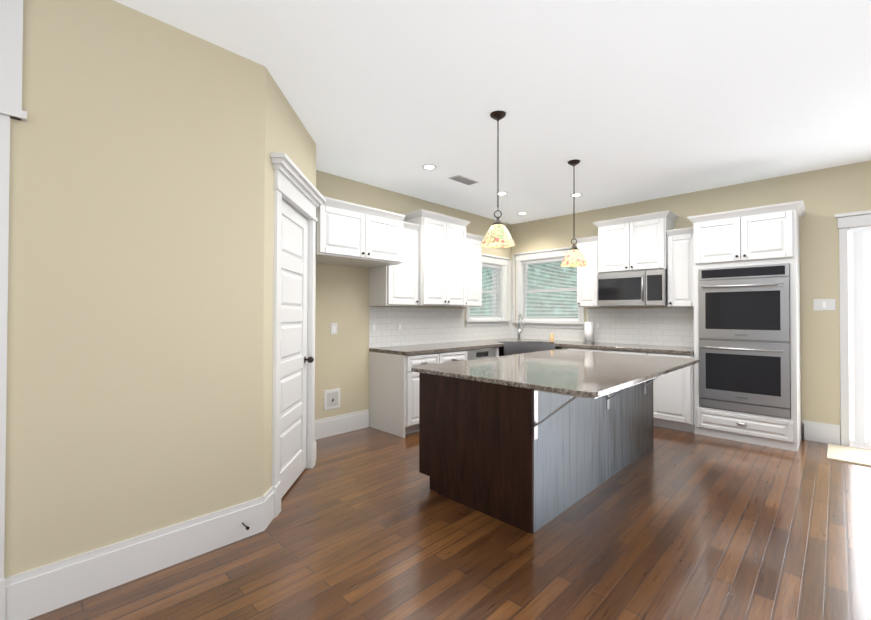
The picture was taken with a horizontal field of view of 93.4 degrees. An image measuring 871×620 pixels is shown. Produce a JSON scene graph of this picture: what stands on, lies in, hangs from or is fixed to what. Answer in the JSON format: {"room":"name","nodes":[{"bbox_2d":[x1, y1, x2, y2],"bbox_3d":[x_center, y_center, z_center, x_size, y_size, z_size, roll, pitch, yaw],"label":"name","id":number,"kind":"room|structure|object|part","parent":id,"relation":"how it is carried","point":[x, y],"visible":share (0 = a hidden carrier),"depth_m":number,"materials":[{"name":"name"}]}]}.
{"room":"kitchen","nodes":[
{"label":"kitchen","id":0,"kind":"room"},
{"bbox_2d":[4,0,315,577],"bbox_3d":[-3.107,-0.095,1.262,1.368,2.740,6.162,0,-1,44],"label":"wall","id":1,"kind":"structure","parent":0,"point":[139,386],"depth_m":1.98,"materials":[{"name":"beige paint"}]},
{"bbox_2d":[0,0,26,619],"bbox_3d":[-2.502,-0.088,0.838,0.090,2.720,2.400,0,-1,44],"label":"door frame","id":2,"kind":"structure","parent":1,"relation":"attached to","point":[11,31],"depth_m":1.65,"materials":[{"name":"white wood"}]},
{"bbox_2d":[5,486,273,619],"bbox_3d":[-2.862,1.171,0.587,0.120,0.195,5.413,0,-1,44],"label":"baseboard","id":3,"kind":"structure","parent":1,"relation":"attached to","point":[35,592],"depth_m":1.94,"materials":[{"name":"white wood"}]},
{"bbox_2d":[280,200,313,497],"bbox_3d":[-1.039,0.267,3.020,0.118,2.040,0.726,0,-1,-1],"label":"pantry door","id":4,"kind":"structure","parent":1,"relation":"in","point":[294,359],"depth_m":3.04,"materials":[{"name":"white wood"}]},
{"bbox_2d":[270,153,325,517],"bbox_3d":[-1.033,0.169,3.021,0.190,2.260,1.030,0,-1,-1],"label":"door frame","id":5,"kind":"structure","parent":1,"relation":"attached to","point":[294,187],"depth_m":2.75,"materials":[{"name":"white wood"}]},
{"bbox_2d":[315,170,511,419],"bbox_3d":[-2.255,-0.072,3.219,0.150,2.740,10.150,0,-1,44],"label":"wall","id":6,"kind":"structure","parent":0,"point":[342,354],"depth_m":4.46,"materials":[{"name":"beige paint"}]},
{"bbox_2d":[324,388,339,409],"bbox_3d":[-1.076,0.935,4.294,0.020,0.205,0.195,0,-1,44],"label":"box","id":7,"kind":"object","parent":6,"relation":"attached to","point":[331,398],"visible":1,"depth_m":4.29,"materials":[{"name":"white plastic"}]},
{"bbox_2d":[331,323,336,333],"bbox_3d":[-1.067,0.197,4.318,0.008,0.115,0.075,0,-1,44],"label":"light switch","id":8,"kind":"object","parent":6,"relation":"attached to","point":[333,328],"visible":1,"depth_m":4.31,"materials":[{"name":"white plastic"}]},
{"bbox_2d":[315,409,368,441],"bbox_3d":[-0.901,1.213,4.082,0.564,0.195,0.978,0,-1,44],"label":"baseboard","id":9,"kind":"structure","parent":6,"relation":"attached to","point":[335,425],"depth_m":4.36,"materials":[{"name":"white wood"}]},
{"bbox_2d":[316,196,405,267],"bbox_3d":[-0.870,-0.727,4.077,0.633,0.495,0.974,0,-1,44],"label":"upper cabinet","id":10,"kind":"object","parent":6,"relation":"attached to","point":[352,234],"visible":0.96,"depth_m":3.85,"materials":[{"name":"white wood"}]},
{"bbox_2d":[369,221,420,305],"bbox_3d":[-0.461,-0.515,4.687,0.363,0.935,0.466,0,-1,44],"label":"upper cabinet","id":11,"kind":"object","parent":6,"relation":"attached to","point":[393,285],"visible":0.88,"depth_m":4.58,"materials":[{"name":"white wood"}]},
{"bbox_2d":[402,209,469,306],"bbox_3d":[-0.003,-0.597,5.110,0.428,1.090,0.873,0,-1,44],"label":"upper cabinet","id":12,"kind":"object","parent":6,"relation":"attached to","point":[442,260],"visible":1,"depth_m":4.91,"materials":[{"name":"white wood"}]},
{"bbox_2d":[369,307,512,347],"bbox_3d":[0.255,0.210,5.654,0.030,0.467,2.851,0,-1,44],"label":"tile backsplash","id":13,"kind":"structure","parent":6,"relation":"attached to","point":[419,325],"depth_m":5.26,"materials":[{"name":"white tile"}]},
{"bbox_2d":[371,322,376,331],"bbox_3d":[-0.702,0.197,4.683,0.008,0.115,0.075,0,-1,44],"label":"outlet","id":14,"kind":"object","parent":13,"relation":"attached to","point":[373,326],"visible":1,"depth_m":4.68,"materials":[{"name":"white plastic"}]},
{"bbox_2d":[397,322,401,330],"bbox_3d":[-0.430,0.201,4.962,0.008,0.115,0.075,0,-1,44],"label":"outlet","id":15,"kind":"object","parent":13,"relation":"attached to","point":[399,326],"visible":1,"depth_m":4.95,"materials":[{"name":"white plastic"}]},
{"bbox_2d":[446,233,483,306],"bbox_3d":[0.406,-0.520,5.574,0.363,0.960,0.457,0,-1,44],"label":"upper cabinet","id":16,"kind":"object","parent":6,"relation":"attached to","point":[473,271],"visible":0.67,"depth_m":5.46,"materials":[{"name":"white wood"}]},
{"bbox_2d":[28,426,870,619],"bbox_3d":[0.958,1.324,0.164,9.300,0.100,10.300,0,-1,44],"label":"floor","id":17,"kind":"structure","parent":0,"point":[367,523],"depth_m":2.20,"materials":[{"name":"brown wood"}]},
{"bbox_2d":[369,350,466,437],"bbox_3d":[-0.173,0.897,4.763,0.653,0.845,0.988,0,-1,44],"label":"base cabinet","id":18,"kind":"object","parent":17,"relation":"on","point":[394,394],"visible":0.48,"depth_m":4.37,"materials":[{"name":"white wood"}]},
{"bbox_2d":[466,347,495,359],"bbox_3d":[0.389,0.905,5.332,0.644,0.844,0.603,0,-1,44],"label":"dishwasher","id":19,"kind":"object","parent":17,"relation":"on","point":[472,354],"visible":0.08,"depth_m":5.12,"materials":[{"name":"silver metal"}]},
{"bbox_2d":[496,347,566,356],"bbox_3d":[1.249,0.911,5.791,1.250,0.845,1.250,0,-1,44],"label":"base cabinet","id":20,"kind":"object","parent":17,"relation":"on","point":[497,351],"depth_m":5.39,"materials":[{"name":"white wood"}]},
{"bbox_2d":[369,338,545,355],"bbox_3d":[0.524,0.462,5.386,0.784,0.039,2.850,0,-1,44],"label":"countertop","id":21,"kind":"structure","parent":20,"relation":"on","point":[431,348],"depth_m":4.89,"materials":[{"name":"stone"}]},
{"bbox_2d":[517,314,524,340],"bbox_3d":[1.224,0.250,5.849,0.200,0.397,0.220,0,-1,44],"label":"faucet","id":22,"kind":"object","parent":21,"relation":"on","point":[522,321],"visible":1,"depth_m":5.92,"materials":[{"name":"silver metal"}]},
{"bbox_2d":[497,341,554,355],"bbox_3d":[1.224,0.559,5.622,0.680,0.227,0.465,0,-1,-3],"label":"sink","id":23,"kind":"object","parent":21,"relation":"in","point":[513,347],"visible":0.44,"depth_m":5.40,"materials":[{"name":"silver metal"}]},
{"bbox_2d":[545,340,693,354],"bbox_3d":[2.253,0.465,5.235,1.901,0.039,0.650,0,-1,44],"label":"countertop","id":24,"kind":"structure","parent":20,"relation":"on","point":[574,344],"depth_m":4.98,"materials":[{"name":"stone"}]},
{"bbox_2d":[550,332,553,342],"bbox_3d":[1.599,0.360,5.634,0.062,0.174,0.064,0,-1,44],"label":"soap dispenser","id":25,"kind":"object","parent":24,"relation":"on","point":[551,337],"visible":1,"depth_m":5.61,"materials":[{"name":"brown plastic"}]},
{"bbox_2d":[583,318,594,342],"bbox_3d":[2.098,0.275,5.608,0.150,0.347,0.150,0,-1,44],"label":"paper towel holder","id":26,"kind":"object","parent":24,"relation":"on","point":[588,332],"visible":1,"depth_m":5.56,"materials":[{"name":"white paper"}]},
{"bbox_2d":[419,365,690,533],"bbox_3d":[1.117,0.888,3.370,1.326,0.840,2.200,0,-1,44],"label":"kitchen island","id":27,"kind":"object","parent":17,"relation":"on","point":[532,442],"depth_m":2.70,"materials":[{"name":"brown wood"}]},
{"bbox_2d":[411,349,699,400],"bbox_3d":[1.107,0.452,3.414,1.420,0.030,2.300,0,-1,44],"label":"island countertop","id":28,"kind":"structure","parent":27,"relation":"on","point":[574,373],"depth_m":2.96,"materials":[{"name":"grey stone"}]},
{"bbox_2d":[567,347,602,351],"bbox_3d":[2.087,0.909,5.392,0.501,0.844,0.649,0,-1,44],"label":"base cabinet","id":29,"kind":"object","parent":17,"relation":"on","point":[568,348],"depth_m":5.18,"materials":[{"name":"white wood"}]},
{"bbox_2d":[603,349,646,354],"bbox_3d":[2.441,0.907,5.046,0.489,0.844,0.649,0,-1,44],"label":"base cabinet","id":30,"kind":"object","parent":17,"relation":"on","point":[607,351],"depth_m":4.84,"materials":[{"name":"white wood"}]},
{"bbox_2d":[647,352,693,432],"bbox_3d":[2.774,0.904,4.720,0.442,0.844,0.649,0,-1,44],"label":"base cabinet","id":31,"kind":"object","parent":17,"relation":"on","point":[673,400],"depth_m":4.47,"materials":[{"name":"white wood"}]},
{"bbox_2d":[687,200,805,451],"bbox_3d":[3.246,0.161,4.295,0.932,2.325,0.611,0,-1,44],"label":"tall cabinet","id":32,"kind":"object","parent":17,"relation":"on","point":[763,235],"visible":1,"depth_m":4.05,"materials":[{"name":"white wood"}]},
{"bbox_2d":[698,264,790,417],"bbox_3d":[3.222,0.295,4.269,0.734,1.455,0.612,0,-1,44],"label":"double oven","id":33,"kind":"object","parent":32,"relation":"in","point":[744,341],"visible":1,"depth_m":4.06,"materials":[{"name":"silver metal"}]},
{"bbox_2d":[827,443,870,466],"bbox_3d":[4.086,1.310,3.420,1.180,0.012,0.570,0,-1,44],"label":"doormat","id":34,"kind":"object","parent":17,"relation":"on","point":[853,455],"visible":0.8,"depth_m":3.71,"materials":[{"name":"beige"}]},
{"bbox_2d":[114,0,870,223],"bbox_3d":[0.965,-1.516,0.194,9.300,0.100,10.300,0,-1,44],"label":"ceiling","id":35,"kind":"structure","parent":0,"point":[627,101],"depth_m":2.67,"materials":[{"name":"white paint"}]},
{"bbox_2d":[422,164,436,169],"bbox_3d":[-0.062,-1.425,4.092,0.156,0.004,0.156,0,-1,44],"label":"recessed light","id":36,"kind":"object","parent":35,"relation":"in","point":[428,166],"visible":1,"depth_m":4.08,"materials":[{"name":"white"}]},
{"bbox_2d":[448,175,478,185],"bbox_3d":[0.308,-1.416,4.485,0.150,0.012,0.340,0,-1,44],"label":"ceiling vent","id":37,"kind":"object","parent":35,"relation":"in","point":[463,180],"visible":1,"depth_m":4.47,"materials":[{"name":"white metal"}]},
{"bbox_2d":[481,111,514,247],"bbox_3d":[0.458,-0.955,3.010,0.250,0.964,0.250,0,-1,44],"label":"pendant lamp","id":38,"kind":"object","parent":35,"relation":"hanging from","point":[497,235],"visible":1,"depth_m":2.97,"materials":[{"name":"yellow glass"}]},
{"bbox_2d":[495,192,507,195],"bbox_3d":[0.805,-1.413,4.986,0.156,0.004,0.156,0,-1,44],"label":"recessed light","id":39,"kind":"object","parent":35,"relation":"in","point":[502,193],"visible":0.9,"depth_m":4.97,"materials":[{"name":"white"}]},
{"bbox_2d":[561,159,587,266],"bbox_3d":[1.329,-0.925,3.936,0.250,0.999,0.250,0,-1,44],"label":"pendant lamp","id":40,"kind":"object","parent":35,"relation":"hanging from","point":[574,257],"visible":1,"depth_m":3.90,"materials":[{"name":"bronze"},{"name":"mottled glass"}]},
{"bbox_2d":[570,193,582,196],"bbox_3d":[1.727,-1.411,5.035,0.156,0.004,0.156,0,-1,44],"label":"recessed light","id":41,"kind":"object","parent":35,"relation":"in","point":[577,194],"visible":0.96,"depth_m":5.01,"materials":[{"name":"white"}]},
{"bbox_2d":[512,160,870,444],"bbox_3d":[4.511,-0.051,3.595,9.000,2.740,0.150,0,-1,44],"label":"wall","id":42,"kind":"structure","parent":0,"point":[825,195],"depth_m":4.18,"materials":[{"name":"beige paint"}]},
{"bbox_2d":[464,246,583,328],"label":"window","id":43,"kind":"structure","parent":42,"relation":"in","point":[522,257],"depth_m":6.48,"materials":[{"name":"white wood"}]},
{"bbox_3d":[0.716,-0.282,6.288,0.050,0.836,0.844,0,-1,44],"label":"window sash","id":44,"kind":"part","parent":43,"relation":"part of","materials":[{"name":"glass"}]},
{"bbox_2d":[470,264,501,318],"bbox_3d":[0.750,-0.282,6.255,0.035,0.832,0.838,0,-1,44],"label":"window blind","id":45,"kind":"object","parent":43,"relation":"attached to","point":[492,266],"visible":0.58,"depth_m":6.34,"materials":[{"name":"white plastic"}]},
{"bbox_2d":[523,258,578,320],"bbox_3d":[1.747,-0.307,6.263,0.948,0.937,0.035,0,-1,44],"label":"window blind","id":46,"kind":"object","parent":43,"relation":"attached to","point":[546,260],"visible":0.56,"depth_m":6.26,"materials":[{"name":"white plastic"}]},
{"bbox_3d":[1.781,-0.307,6.297,0.954,0.941,0.050,0,-1,44],"label":"window sash","id":47,"kind":"part","parent":43,"relation":"part of","materials":[{"name":"glass"}]},
{"bbox_2d":[573,236,600,307],"bbox_3d":[2.107,-0.501,5.590,0.355,0.930,0.364,0,-1,44],"label":"upper cabinet","id":48,"kind":"object","parent":42,"relation":"attached to","point":[587,284],"visible":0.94,"depth_m":5.45,"materials":[{"name":"white wood"}]},
{"bbox_2d":[513,308,693,346],"bbox_3d":[2.201,0.216,5.724,2.656,0.467,0.030,0,-1,44],"label":"tile backsplash","id":49,"kind":"structure","parent":42,"relation":"attached to","point":[660,326],"depth_m":5.35,"materials":[{"name":"white tile"}]},
{"bbox_2d":[595,321,600,329],"bbox_3d":[2.249,0.215,5.685,0.075,0.115,0.008,0,-1,44],"label":"outlet","id":50,"kind":"object","parent":49,"relation":"attached to","point":[597,325],"visible":1,"depth_m":5.68,"materials":[{"name":"white plastic"}]},
{"bbox_2d":[593,210,678,273],"bbox_3d":[2.508,-0.809,5.174,0.898,0.670,0.404,0,-1,44],"label":"upper cabinet","id":51,"kind":"object","parent":42,"relation":"attached to","point":[633,243],"visible":1,"depth_m":5.01,"materials":[{"name":"white wood"}]},
{"bbox_2d":[597,269,666,306],"bbox_3d":[2.495,-0.259,5.155,0.787,0.422,0.435,0,-1,44],"label":"microwave","id":52,"kind":"object","parent":51,"relation":"attached to","point":[634,288],"visible":0.98,"depth_m":4.99,"materials":[{"name":"silver metal"}]},
{"bbox_2d":[666,227,693,307],"bbox_3d":[2.921,-0.478,4.794,0.314,0.898,0.364,0,-1,44],"label":"upper cabinet","id":53,"kind":"object","parent":42,"relation":"attached to","point":[680,269],"visible":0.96,"depth_m":4.70,"materials":[{"name":"white wood"}]},
{"bbox_2d":[802,420,839,444],"bbox_3d":[3.855,1.225,4.105,0.276,0.195,0.016,0,-1,44],"label":"baseboard","id":54,"kind":"structure","parent":42,"relation":"attached to","point":[820,432],"depth_m":4.10,"materials":[{"name":"white wood"}]},
{"bbox_2d":[813,299,835,310],"bbox_3d":[3.884,-0.052,4.098,0.160,0.115,0.008,0,-1,44],"label":"switch plate","id":55,"kind":"object","parent":42,"relation":"attached to","point":[823,304],"visible":1,"depth_m":4.10,"materials":[{"name":"white plastic"}]},
{"bbox_2d":[835,210,870,446],"bbox_3d":[4.664,0.186,3.306,2.064,2.260,0.045,0,-1,44],"label":"door frame","id":56,"kind":"structure","parent":42,"relation":"attached to","point":[845,221],"depth_m":3.98,"materials":[{"name":"white wood"}]},
{"bbox_2d":[849,226,870,445],"bbox_3d":[4.713,0.243,3.341,1.881,2.087,0.066,0,-1,44],"label":"vertical blind","id":57,"kind":"object","parent":42,"relation":"attached to","point":[859,340],"visible":0.96,"depth_m":3.93,"materials":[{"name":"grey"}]},
{"label":"outside","id":58,"kind":"structure","parent":0,"visible":0},
{"bbox_2d":[527,261,577,317],"bbox_3d":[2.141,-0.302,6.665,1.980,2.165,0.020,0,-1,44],"label":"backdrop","id":59,"kind":"structure","parent":58,"point":[541,276],"depth_m":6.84,"materials":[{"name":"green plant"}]},
{"bbox_2d":[848,230,866,442],"bbox_3d":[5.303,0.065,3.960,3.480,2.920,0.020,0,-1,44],"label":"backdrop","id":60,"kind":"structure","parent":58,"point":[851,334],"depth_m":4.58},
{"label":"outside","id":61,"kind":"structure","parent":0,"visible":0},
{"bbox_2d":[470,268,491,315],"bbox_3d":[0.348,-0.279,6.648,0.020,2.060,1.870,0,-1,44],"label":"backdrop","id":62,"kind":"structure","parent":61,"point":[487,278],"depth_m":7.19,"materials":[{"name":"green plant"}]}
]}

